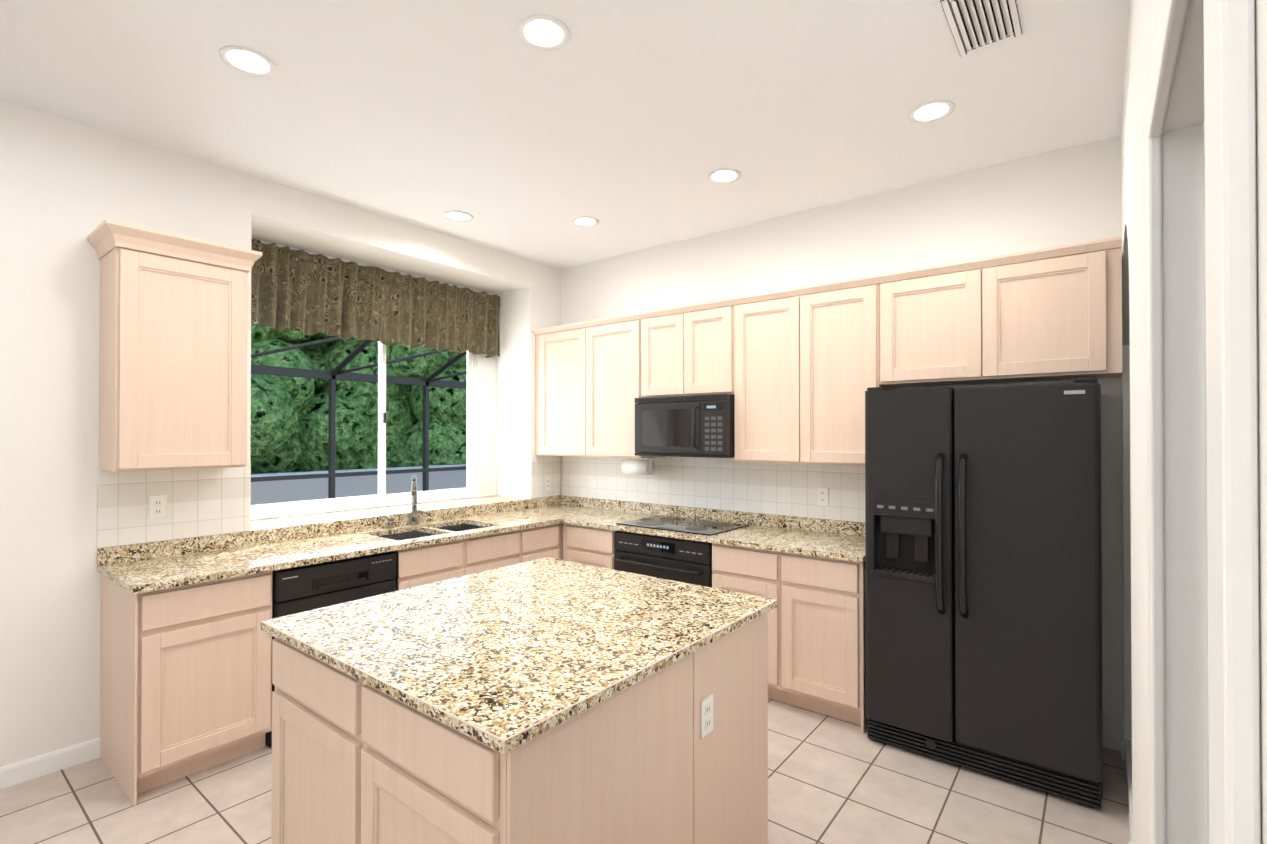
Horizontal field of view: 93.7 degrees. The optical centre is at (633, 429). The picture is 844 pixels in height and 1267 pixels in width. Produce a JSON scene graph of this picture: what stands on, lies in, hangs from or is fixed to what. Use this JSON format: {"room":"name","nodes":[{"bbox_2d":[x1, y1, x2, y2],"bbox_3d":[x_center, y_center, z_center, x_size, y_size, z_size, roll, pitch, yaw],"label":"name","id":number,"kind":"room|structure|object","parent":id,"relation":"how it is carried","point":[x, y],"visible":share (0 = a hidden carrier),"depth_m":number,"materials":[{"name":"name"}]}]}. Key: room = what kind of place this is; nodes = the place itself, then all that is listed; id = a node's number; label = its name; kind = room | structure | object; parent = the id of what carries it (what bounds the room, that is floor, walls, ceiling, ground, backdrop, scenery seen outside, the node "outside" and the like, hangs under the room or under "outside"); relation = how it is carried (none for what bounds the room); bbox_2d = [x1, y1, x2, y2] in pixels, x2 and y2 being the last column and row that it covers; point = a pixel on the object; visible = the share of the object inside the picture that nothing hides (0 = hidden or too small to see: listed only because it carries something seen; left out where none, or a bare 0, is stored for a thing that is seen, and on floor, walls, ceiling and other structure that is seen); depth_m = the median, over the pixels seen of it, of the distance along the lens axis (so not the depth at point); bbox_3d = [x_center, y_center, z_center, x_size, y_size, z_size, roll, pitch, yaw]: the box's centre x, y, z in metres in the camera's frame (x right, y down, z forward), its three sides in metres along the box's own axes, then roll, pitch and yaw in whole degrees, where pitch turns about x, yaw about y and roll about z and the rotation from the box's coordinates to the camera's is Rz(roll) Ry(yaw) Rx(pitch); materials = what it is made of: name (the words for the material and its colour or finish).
{"room":"kitchen","nodes":[
{"label":"kitchen","id":0,"kind":"room"},
{"bbox_2d":[0,99,560,766],"bbox_3d":[-2.889,0.062,2.904,0.600,3.000,6.500,0,0,38],"label":"wall","id":1,"kind":"structure","parent":0,"point":[66,187],"depth_m":2.79,"materials":[{"name":"white paint"}]},
{"bbox_2d":[0,737,99,788],"bbox_3d":[-3.601,1.507,1.492,0.013,0.092,3.415,0,0,38],"label":"baseboard","id":2,"kind":"structure","parent":1,"relation":"attached to","point":[12,774],"depth_m":2.69,"materials":[{"name":"white"}]},
{"bbox_2d":[97,461,250,547],"bbox_3d":[-2.356,0.370,3.086,0.010,0.394,0.648,0,0,38],"label":"backsplash","id":3,"kind":"structure","parent":1,"relation":"attached to","point":[208,501],"depth_m":3.06,"materials":[{"name":"tile"}]},
{"bbox_2d":[149,495,166,518],"bbox_3d":[-2.406,0.393,3.006,0.008,0.116,0.072,0,0,38],"label":"outlet","id":4,"kind":"object","parent":3,"relation":"attached to","point":[157,507],"visible":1,"depth_m":3.00,"materials":[{"name":"white plastic"}]},
{"bbox_2d":[87,219,261,471],"bbox_3d":[-2.247,-0.360,2.930,0.373,1.105,0.612,0,0,38],"label":"upper cabinet","id":5,"kind":"object","parent":1,"relation":"attached to","point":[173,359],"visible":1,"depth_m":2.81,"materials":[{"name":"brown wood"}]},
{"bbox_2d":[250,322,479,519],"bbox_3d":[-1.930,-0.096,4.428,0.115,1.344,1.840,0,0,38],"label":"window","id":6,"kind":"structure","parent":1,"relation":"in","point":[382,498],"depth_m":4.48,"materials":[{"name":"white plastic"}]},
{"bbox_2d":[251,238,500,357],"bbox_3d":[-1.784,-0.897,4.395,0.093,0.553,2.060,0,0,38],"label":"valance","id":7,"kind":"object","parent":1,"relation":"attached to","point":[305,293],"visible":0.96,"depth_m":4.24,"materials":[{"name":"fabric"}]},
{"bbox_2d":[530,453,560,498],"bbox_3d":[-0.764,0.389,5.112,0.010,0.384,0.318,0,0,38],"label":"backsplash","id":8,"kind":"structure","parent":1,"relation":"attached to","point":[541,466],"depth_m":5.09,"materials":[{"name":"tile"}]},
{"bbox_2d":[544,477,550,490],"bbox_3d":[-0.741,0.467,5.124,0.008,0.116,0.072,0,0,38],"label":"outlet","id":9,"kind":"object","parent":8,"relation":"attached to","point":[547,483],"visible":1,"depth_m":5.12,"materials":[{"name":"white plastic"}]},
{"bbox_2d":[0,0,1129,269],"bbox_3d":[-0.793,-1.509,1.268,5.970,0.120,6.800,0,0,38],"label":"ceiling","id":10,"kind":"structure","parent":0,"point":[630,124],"depth_m":2.58,"materials":[{"name":"white paint"}]},
{"bbox_2d":[219,45,276,76],"bbox_3d":[-1.508,-1.438,2.325,0.190,0.006,0.190,0,0,38],"label":"recessed light","id":11,"kind":"object","parent":10,"relation":"in","point":[245,60],"visible":1,"depth_m":2.32,"materials":[{"name":"white"}]},
{"bbox_2d":[444,211,472,221],"bbox_3d":[-1.172,-1.427,3.982,0.190,0.006,0.190,0,0,38],"label":"recessed light","id":12,"kind":"object","parent":10,"relation":"in","point":[458,216],"visible":0.98,"depth_m":3.98,"materials":[{"name":"white"}]},
{"bbox_2d":[517,14,569,50],"bbox_3d":[-0.327,-1.439,2.160,0.190,0.006,0.190,0,0,38],"label":"recessed light","id":13,"kind":"object","parent":10,"relation":"in","point":[548,33],"visible":1,"depth_m":2.15,"materials":[{"name":"white"}]},
{"bbox_2d":[572,216,598,226],"bbox_3d":[-0.330,-1.426,4.083,0.190,0.006,0.190,0,0,38],"label":"recessed light","id":14,"kind":"object","parent":10,"relation":"in","point":[584,221],"visible":1,"depth_m":4.07,"materials":[{"name":"white"}]},
{"bbox_2d":[707,168,740,183],"bbox_3d":[0.512,-1.431,3.358,0.190,0.006,0.190,0,0,38],"label":"recessed light","id":15,"kind":"object","parent":10,"relation":"in","point":[726,175],"visible":1,"depth_m":3.35,"materials":[{"name":"white"}]},
{"bbox_2d":[908,100,954,123],"bbox_3d":[1.347,-1.436,2.689,0.190,0.006,0.190,0,0,38],"label":"recessed light","id":16,"kind":"object","parent":10,"relation":"in","point":[935,111],"visible":1,"depth_m":2.68,"materials":[{"name":"white"}]},
{"bbox_2d":[940,0,1021,55],"bbox_3d":[1.218,-1.433,2.071,0.200,0.020,0.370,0,0,38],"label":"ceiling vent","id":17,"kind":"object","parent":10,"relation":"in","point":[975,25],"visible":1,"depth_m":2.09,"materials":[{"name":"white metal"}]},
{"bbox_2d":[0,697,1130,843],"bbox_3d":[-0.793,1.611,1.247,5.970,0.120,6.800,0,0,38],"label":"floor","id":18,"kind":"structure","parent":0,"point":[833,780],"depth_m":2.48,"materials":[{"name":"tile"}]},
{"bbox_2d":[265,551,395,746],"bbox_3d":[-1.773,1.129,3.304,0.645,0.872,0.632,0,0,38],"label":"dishwasher","id":19,"kind":"object","parent":18,"relation":"on","point":[299,589],"visible":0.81,"depth_m":3.07,"materials":[{"name":"black"}]},
{"bbox_2d":[100,523,562,805],"bbox_3d":[-1.354,1.131,3.860,0.617,0.875,3.082,0,0,38],"label":"base cabinet","id":20,"kind":"object","parent":18,"relation":"on","point":[185,680],"visible":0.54,"depth_m":2.68,"materials":[{"name":"brown wood"}]},
{"bbox_2d":[97,497,556,593],"bbox_3d":[-1.730,0.720,3.725,1.098,0.295,2.430,0,0,38],"label":"countertop","id":21,"kind":"structure","parent":20,"relation":"on","point":[268,545],"depth_m":3.39,"materials":[{"name":"stone"}]},
{"bbox_2d":[388,475,430,527],"bbox_3d":[-1.492,0.483,4.022,0.140,0.342,0.307,0,0,38],"label":"faucet","id":22,"kind":"object","parent":21,"relation":"on","point":[415,512],"visible":1,"depth_m":4.05,"materials":[{"name":"silver metal"}]},
{"bbox_2d":[481,495,864,562],"bbox_3d":[0.078,0.632,4.275,3.263,0.110,0.668,0,0,38],"label":"countertop","id":23,"kind":"structure","parent":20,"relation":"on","point":[825,538],"depth_m":3.90,"materials":[{"name":"stone"}]},
{"bbox_2d":[616,515,748,535],"bbox_3d":[0.333,0.650,4.063,0.750,0.009,0.510,0,0,38],"label":"cooktop","id":24,"kind":"object","parent":23,"relation":"in","point":[689,525],"visible":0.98,"depth_m":4.03,"materials":[{"name":"black glass"}]},
{"bbox_2d":[261,557,776,843],"bbox_3d":[-0.352,1.099,2.111,1.250,0.915,1.310,0,0,38],"label":"kitchen island","id":25,"kind":"object","parent":18,"relation":"on","point":[547,700],"visible":1,"depth_m":1.71,"materials":[{"name":"brown wood"}]},
{"bbox_2d":[563,523,616,568],"bbox_3d":[-0.147,1.135,4.479,0.507,0.876,0.616,0,0,38],"label":"base cabinet","id":26,"kind":"object","parent":18,"relation":"on","point":[592,546],"depth_m":4.23,"materials":[{"name":"brown wood"}]},
{"bbox_2d":[614,531,711,587],"bbox_3d":[0.336,1.134,4.061,0.760,0.872,0.678,0,0,38],"label":"oven","id":27,"kind":"object","parent":18,"relation":"on","point":[681,560],"visible":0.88,"depth_m":3.81,"materials":[{"name":"black metal"}]},
{"bbox_2d":[712,543,794,704],"bbox_3d":[0.862,1.130,3.686,0.523,0.876,0.616,0,0,38],"label":"base cabinet","id":28,"kind":"object","parent":18,"relation":"on","point":[751,571],"depth_m":3.36,"materials":[{"name":"brown wood"}]},
{"bbox_2d":[795,554,867,733],"bbox_3d":[1.158,1.128,3.454,0.536,0.876,0.616,0,0,38],"label":"base cabinet","id":29,"kind":"object","parent":18,"relation":"on","point":[817,639],"depth_m":3.16,"materials":[{"name":"brown wood"}]},
{"bbox_2d":[865,377,1102,808],"bbox_3d":[1.707,0.676,2.919,0.933,1.773,0.751,0,0,38],"label":"refrigerator","id":30,"kind":"object","parent":18,"relation":"on","point":[983,560],"visible":1,"depth_m":2.63,"materials":[{"name":"black metal"}]},
{"bbox_2d":[561,136,1123,731],"bbox_3d":[0.797,0.071,4.236,4.750,3.000,0.150,0,0,38],"label":"wall","id":31,"kind":"structure","parent":0,"point":[1067,196],"depth_m":3.44,"materials":[{"name":"white paint"}]},
{"bbox_2d":[532,320,591,456],"bbox_3d":[-0.484,-0.313,4.938,0.665,1.058,0.326,0,0,38],"label":"upper cabinet","id":32,"kind":"object","parent":31,"relation":"attached to","point":[563,353],"depth_m":4.80,"materials":[{"name":"brown wood"}]},
{"bbox_2d":[592,311,664,457],"bbox_3d":[-0.060,-0.315,4.606,0.680,1.058,0.326,0,0,38],"label":"upper cabinet","id":33,"kind":"object","parent":31,"relation":"attached to","point":[619,343],"depth_m":4.45,"materials":[{"name":"brown wood"}]},
{"bbox_2d":[622,458,654,474],"bbox_3d":[0.037,0.280,4.534,0.265,0.132,0.116,0,0,38],"label":"paper towel holder","id":34,"kind":"object","parent":33,"relation":"attached to","point":[633,466],"visible":0.85,"depth_m":4.48,"materials":[{"name":"white paper"}]},
{"bbox_2d":[648,304,691,396],"bbox_3d":[0.323,-0.537,4.306,0.444,0.618,0.326,0,0,38],"label":"upper cabinet","id":35,"kind":"object","parent":31,"relation":"attached to","point":[669,329],"depth_m":4.16,"materials":[{"name":"brown wood"}]},
{"bbox_2d":[635,394,734,457],"bbox_3d":[0.411,-0.020,4.161,0.752,0.411,0.441,0,0,38],"label":"microwave","id":36,"kind":"object","parent":35,"relation":"attached to","point":[690,426],"visible":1,"depth_m":3.98,"materials":[{"name":"black plastic"}]},
{"bbox_2d":[692,298,731,394],"bbox_3d":[0.568,-0.539,4.113,0.446,0.618,0.326,0,0,38],"label":"upper cabinet","id":37,"kind":"object","parent":31,"relation":"attached to","point":[712,320],"depth_m":3.95,"materials":[{"name":"brown wood"}]},
{"bbox_2d":[562,456,864,522],"bbox_3d":[0.457,0.384,4.400,2.810,0.384,0.010,0,0,38],"label":"backsplash","id":38,"kind":"structure","parent":31,"relation":"attached to","point":[788,489],"depth_m":4.22,"materials":[{"name":"tile"}]},
{"bbox_2d":[817,487,827,505],"bbox_3d":[1.210,0.428,3.796,0.072,0.116,0.008,0,0,38],"label":"electrical outlet","id":39,"kind":"object","parent":38,"relation":"attached to","point":[822,495],"visible":1,"depth_m":3.79,"materials":[{"name":"white plastic"}]},
{"bbox_2d":[732,285,811,463],"bbox_3d":[0.918,-0.320,3.837,0.592,1.058,0.326,0,0,38],"label":"upper cabinet","id":40,"kind":"object","parent":31,"relation":"attached to","point":[797,372],"depth_m":3.68,"materials":[{"name":"brown wood"}]},
{"bbox_2d":[812,272,895,465],"bbox_3d":[1.279,-0.322,3.553,0.596,1.058,0.326,0,0,38],"label":"upper cabinet","id":41,"kind":"object","parent":31,"relation":"attached to","point":[854,320],"depth_m":3.40,"materials":[{"name":"brown wood"}]},
{"bbox_2d":[896,256,1003,387],"bbox_3d":[1.678,-0.552,3.241,0.566,0.603,0.326,0,0,38],"label":"upper cabinet","id":42,"kind":"object","parent":31,"relation":"attached to","point":[948,315],"depth_m":3.08,"materials":[{"name":"brown wood"}]},
{"bbox_2d":[1000,236,1121,382],"bbox_3d":[2.035,-0.554,2.960,0.611,0.603,0.326,0,0,38],"label":"upper cabinet","id":43,"kind":"object","parent":31,"relation":"attached to","point":[1061,306],"depth_m":2.79,"materials":[{"name":"brown wood"}]},
{"bbox_2d":[1121,0,1266,843],"bbox_3d":[0.434,0.044,0.293,0.150,3.000,6.500,0,0,38],"label":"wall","id":44,"kind":"structure","parent":0,"point":[1142,19],"depth_m":1.59,"materials":[{"name":"white paint"}]},
{"bbox_2d":[1145,0,1260,843],"bbox_3d":[0.739,0.472,0.680,0.186,2.150,0.844,0,0,38],"label":"door frame","id":45,"kind":"structure","parent":44,"relation":"attached to","point":[1202,487],"depth_m":0.81,"materials":[{"name":"white wood"}]},
{"label":"outside","id":46,"kind":"structure","parent":0,"visible":0},
{"bbox_3d":[-4.701,1.794,13.536,15.399,0.280,24.000,0,0,38],"label":"ground","id":47,"kind":"structure","parent":46,"visible":0},
{"bbox_2d":[250,323,317,473],"bbox_3d":[-7.620,-1.980,8.737,4.727,7.204,6.531,0,0,38],"label":"tree","id":48,"kind":"object","parent":47,"relation":"on","point":[271,396],"depth_m":8.96,"materials":[{"name":"green plant"}]},
{"bbox_2d":[250,330,450,471],"bbox_3d":[-6.483,-2.359,11.458,5.173,7.999,7.209,0,0,38],"label":"tree","id":49,"kind":"object","parent":47,"relation":"on","point":[356,419],"depth_m":9.80,"materials":[{"name":"green plant"}]},
{"bbox_2d":[251,464,465,504],"bbox_3d":[-1.850,1.119,11.300,0.210,1.040,20.000,0,0,38],"label":"wall","id":50,"kind":"structure","parent":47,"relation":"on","point":[271,492],"depth_m":8.38,"materials":[{"name":"grey paint"}]},
{"bbox_2d":[251,336,466,498],"bbox_3d":[-1.725,-0.210,7.663,3.431,3.648,8.170,0,0,38],"label":"cage","id":51,"kind":"object","parent":47,"relation":"on","point":[334,374],"depth_m":7.66,"materials":[{"name":"grey metal"}]},
{"bbox_2d":[279,332,466,469],"bbox_3d":[-4.381,-1.813,12.484,5.326,6.920,6.969,0,0,38],"label":"tree","id":52,"kind":"object","parent":47,"relation":"on","point":[448,422],"depth_m":10.41,"materials":[{"name":"green plant"}]}
]}

